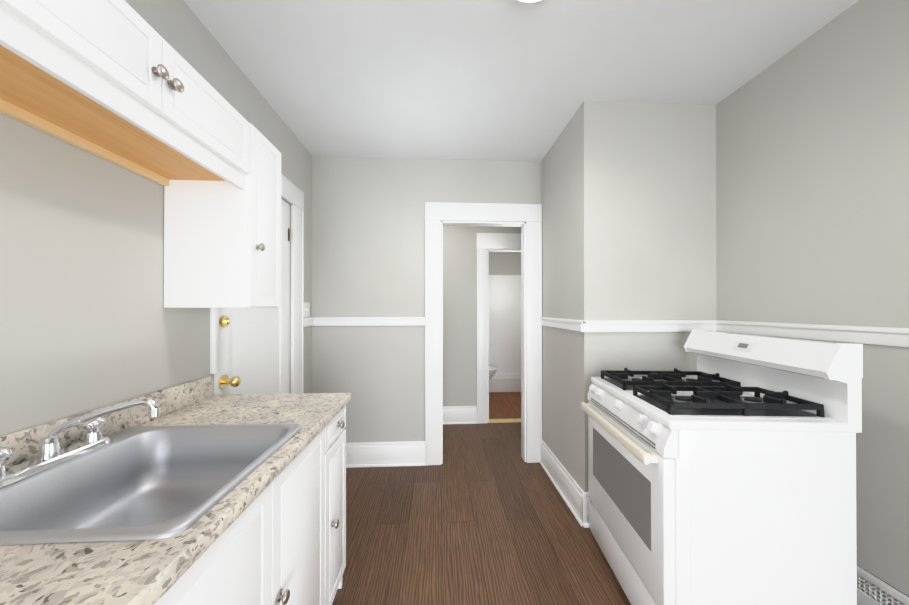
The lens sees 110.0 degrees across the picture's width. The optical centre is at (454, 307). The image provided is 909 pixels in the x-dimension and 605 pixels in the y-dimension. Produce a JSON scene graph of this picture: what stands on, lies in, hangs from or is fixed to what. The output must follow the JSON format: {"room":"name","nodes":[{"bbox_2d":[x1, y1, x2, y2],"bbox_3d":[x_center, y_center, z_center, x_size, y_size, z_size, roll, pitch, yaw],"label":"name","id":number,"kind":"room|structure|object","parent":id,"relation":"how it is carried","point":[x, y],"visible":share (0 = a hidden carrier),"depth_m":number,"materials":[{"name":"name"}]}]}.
{"room":"kitchen","nodes":[
{"label":"kitchen","id":0,"kind":"room"},
{"bbox_2d":[0,0,311,435],"bbox_3d":[-1.095,0.021,0.168,0.100,2.550,6.746,0,0,-3],"label":"wall","id":1,"kind":"structure","parent":0,"point":[88,321],"depth_m":0.97,"materials":[{"name":"grey paint"}]},
{"bbox_2d":[0,0,171,307],"bbox_3d":[-0.908,-0.362,0.627,0.315,0.720,0.385,0,0,-3],"label":"upper cabinet","id":2,"kind":"object","parent":1,"relation":"attached to","point":[124,84],"depth_m":0.74,"materials":[{"name":"white wood"}]},
{"bbox_2d":[0,376,212,467],"bbox_3d":[-1.040,0.349,0.315,0.020,0.095,2.237,0,0,-3],"label":"backsplash","id":3,"kind":"structure","parent":1,"relation":"attached to","point":[24,444],"depth_m":0.86,"materials":[{"name":"beige stone"}]},
{"bbox_2d":[172,48,263,307],"bbox_3d":[-0.928,-0.361,1.034,0.315,0.720,0.430,0,0,-3],"label":"upper cabinet","id":4,"kind":"object","parent":1,"relation":"attached to","point":[218,155],"depth_m":1.20,"materials":[{"name":"white wood"}]},
{"bbox_2d":[214,199,289,394],"bbox_3d":[-1.114,0.284,1.853,0.120,2.013,0.755,0,0,-3],"label":"door","id":5,"kind":"structure","parent":1,"relation":"in","point":[254,350],"depth_m":1.86,"materials":[{"name":"white wood"}]},
{"bbox_2d":[210,173,303,393],"bbox_3d":[-1.121,0.218,1.917,0.026,2.170,0.947,0,0,-3],"label":"door frame","id":6,"kind":"structure","parent":1,"relation":"attached to","point":[292,194],"depth_m":2.26,"materials":[{"name":"white wood"}]},
{"bbox_2d":[264,137,280,307],"bbox_3d":[-0.943,-0.359,1.329,0.315,0.720,0.244,0,0,-3],"label":"upper cabinet","id":7,"kind":"object","parent":1,"relation":"attached to","point":[272,157],"depth_m":1.38,"materials":[{"name":"white wood"}]},
{"bbox_2d":[304,302,309,316],"bbox_3d":[-1.156,0.017,2.480,0.010,0.113,0.140,0,0,-3],"label":"switch plate","id":8,"kind":"object","parent":1,"relation":"attached to","point":[306,309],"visible":0.81,"depth_m":2.48,"materials":[{"name":"white plastic"}]},
{"bbox_2d":[312,156,540,442],"bbox_3d":[-0.217,0.031,2.707,1.912,2.550,0.100,0,0,-3],"label":"wall","id":9,"kind":"structure","parent":0,"point":[368,236],"depth_m":2.64,"materials":[{"name":"grey paint"}]},
{"bbox_2d":[308,317,424,325],"bbox_3d":[-0.706,0.115,2.620,0.927,0.070,0.024,0,0,-3],"label":"trim","id":10,"kind":"structure","parent":9,"relation":"attached to","point":[312,321],"depth_m":2.61,"materials":[{"name":"white wood"}]},
{"bbox_2d":[346,441,424,467],"bbox_3d":[-0.706,1.208,2.611,0.924,0.192,0.029,0,0,-3],"label":"baseboard","id":11,"kind":"structure","parent":9,"relation":"attached to","point":[402,453],"depth_m":2.62,"materials":[{"name":"white wood"}]},
{"bbox_2d":[425,202,541,465],"bbox_3d":[0.244,0.216,2.730,0.981,2.180,0.152,0,0,-3],"label":"door frame","id":12,"kind":"structure","parent":9,"relation":"attached to","point":[527,218],"depth_m":2.67,"materials":[{"name":"white wood"}]},
{"bbox_2d":[332,392,630,604],"bbox_3d":[0.644,1.336,0.974,3.657,0.086,8.190,0,0,-3],"label":"floor","id":13,"kind":"structure","parent":0,"point":[482,514],"depth_m":1.83,"materials":[{"name":"wood"}]},
{"bbox_2d":[0,548,167,604],"bbox_3d":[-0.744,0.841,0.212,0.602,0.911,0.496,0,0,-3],"label":"countertop","id":14,"kind":"structure","parent":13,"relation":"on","point":[109,576],"depth_m":0.47,"materials":[{"name":"stone"}]},
{"bbox_2d":[0,400,335,604],"bbox_3d":[-0.774,0.843,0.806,0.602,0.911,0.878,0,0,-3],"label":"base cabinet","id":15,"kind":"object","parent":13,"relation":"on","point":[196,492],"depth_m":0.89,"materials":[{"name":"wood"}]},
{"bbox_2d":[124,393,350,604],"bbox_3d":[-0.741,0.416,0.348,0.621,0.038,2.272,0,0,-3],"label":"countertop","id":16,"kind":"structure","parent":15,"relation":"on","point":[170,577],"depth_m":0.61,"materials":[{"name":"beige stone"}]},
{"bbox_2d":[0,398,159,489],"bbox_3d":[-0.904,0.312,0.789,0.250,0.150,0.270,0,0,-3],"label":"faucet","id":17,"kind":"object","parent":16,"relation":"on","point":[51,460],"depth_m":0.79,"materials":[{"name":"silver metal"}]},
{"bbox_2d":[0,423,301,544],"bbox_3d":[-0.767,0.477,0.796,0.555,0.188,0.530,0,0,-3],"label":"sink","id":18,"kind":"object","parent":16,"relation":"in","point":[140,485],"depth_m":0.87,"materials":[{"name":"silver metal"}]},
{"bbox_2d":[184,392,347,591],"bbox_3d":[-0.800,0.845,1.315,0.602,0.911,0.326,0,0,-3],"label":"base cabinet","id":19,"kind":"object","parent":13,"relation":"on","point":[208,398],"depth_m":1.40,"materials":[{"name":"wood"}]},
{"bbox_2d":[489,366,496,379],"bbox_3d":[0.213,0.917,4.684,0.842,0.795,0.460,0,0,-3],"label":"toilet","id":20,"kind":"object","parent":13,"relation":"on","point":[492,370],"visible":0.08,"depth_m":4.60,"materials":[{"name":"ceramic"}]},
{"bbox_2d":[581,330,862,604],"bbox_3d":[1.051,0.713,1.457,0.705,1.176,0.730,0,0,3],"label":"stove","id":21,"kind":"object","parent":13,"relation":"on","point":[727,476],"visible":1,"depth_m":1.11,"materials":[{"name":"white metal"}]},
{"bbox_2d":[443,226,520,405],"bbox_3d":[-0.045,0.035,3.649,2.351,2.550,0.100,0,0,-3],"label":"wall","id":22,"kind":"structure","parent":0,"point":[459,315],"depth_m":3.60,"materials":[{"name":"grey paint"}]},
{"bbox_2d":[443,406,476,423],"bbox_3d":[-0.482,1.212,3.557,1.467,0.192,0.027,0,0,-3],"label":"baseboard","id":23,"kind":"structure","parent":22,"relation":"attached to","point":[451,414],"depth_m":3.58,"materials":[{"name":"white wood"}]},
{"bbox_2d":[477,233,520,423],"bbox_3d":[0.750,0.233,3.677,1.002,2.154,0.128,0,0,-3],"label":"door frame","id":24,"kind":"structure","parent":22,"relation":"attached to","point":[487,243],"depth_m":3.60,"materials":[{"name":"white wood"}]},
{"bbox_2d":[489,252,520,274],"bbox_3d":[0.767,0.041,5.036,2.200,2.550,0.100,0,0,-3],"label":"wall","id":25,"kind":"structure","parent":0,"point":[504,263],"depth_m":4.99,"materials":[{"name":"grey paint"}]},
{"bbox_2d":[489,275,520,391],"bbox_3d":[0.771,0.403,4.954,2.000,1.825,0.059,0,0,-3],"label":"wall surround","id":26,"kind":"object","parent":25,"relation":"attached to","point":[505,325],"visible":0.19,"depth_m":4.97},
{"bbox_2d":[184,0,858,161],"bbox_3d":[0.644,-1.301,0.985,3.657,0.100,8.190,0,0,-3],"label":"ceiling","id":27,"kind":"structure","parent":0,"point":[506,80],"depth_m":1.60,"materials":[{"name":"white paint"}]},
{"bbox_2d":[518,0,539,2],"bbox_3d":[0.298,-1.216,1.157,0.256,0.065,0.256,0,0,-3],"label":"ceiling light","id":28,"kind":"object","parent":27,"relation":"attached to","point":[527,1],"visible":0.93,"depth_m":1.25,"materials":[{"name":"white glass"}]},
{"bbox_2d":[541,101,716,491],"bbox_3d":[1.223,0.030,2.383,0.932,2.550,0.893,0,0,-3],"label":"wall","id":29,"kind":"structure","parent":0,"point":[628,196],"depth_m":1.94,"materials":[{"name":"grey paint"}]},
{"bbox_2d":[540,317,575,330],"bbox_3d":[0.748,0.114,2.323,0.024,0.070,0.764,0,0,-3],"label":"trim","id":30,"kind":"structure","parent":29,"relation":"attached to","point":[569,324],"depth_m":2.26,"materials":[{"name":"white wood"}]},
{"bbox_2d":[539,440,578,514],"bbox_3d":[0.746,1.208,2.304,0.027,0.194,0.791,0,0,-3],"label":"baseboard","id":31,"kind":"structure","parent":29,"relation":"attached to","point":[557,473],"depth_m":2.27,"materials":[{"name":"white wood"}]},
{"bbox_2d":[574,486,589,527],"bbox_3d":[1.161,1.206,1.913,0.817,0.194,0.029,0,0,-3],"label":"baseboard","id":32,"kind":"structure","parent":29,"relation":"attached to","point":[574,496],"depth_m":1.91,"materials":[{"name":"white wood"}]},
{"bbox_2d":[576,320,715,331],"bbox_3d":[1.163,0.112,1.921,0.812,0.070,0.024,0,0,-3],"label":"trim","id":33,"kind":"structure","parent":29,"relation":"attached to","point":[581,325],"depth_m":1.92,"materials":[{"name":"white wood"}]},
{"bbox_2d":[716,0,908,595],"bbox_3d":[1.789,0.018,-0.549,0.100,2.550,5.021,0,0,-3],"label":"wall","id":34,"kind":"structure","parent":0,"point":[812,179],"depth_m":1.35,"materials":[{"name":"grey paint"}]},
{"bbox_2d":[716,320,908,346],"bbox_3d":[1.725,0.102,-0.502,0.024,0.070,4.921,0,0,-3],"label":"trim","id":35,"kind":"structure","parent":34,"relation":"attached to","point":[893,336],"depth_m":1.39,"materials":[{"name":"white wood"}]},
{"bbox_2d":[857,582,893,604],"bbox_3d":[1.721,1.196,-0.506,0.029,0.193,4.918,0,0,-3],"label":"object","id":36,"kind":"structure","parent":34,"relation":"attached to","point":[863,598],"depth_m":1.26,"materials":[{"name":"white metal"}]},
{"bbox_2d":[857,565,908,604],"bbox_3d":[1.646,1.165,1.106,0.014,0.230,0.430,0,0,-3],"label":"air vent","id":37,"kind":"object","parent":34,"relation":"in","point":[890,593],"visible":0.67,"depth_m":1.22,"materials":[{"name":"white metal"}]}
]}

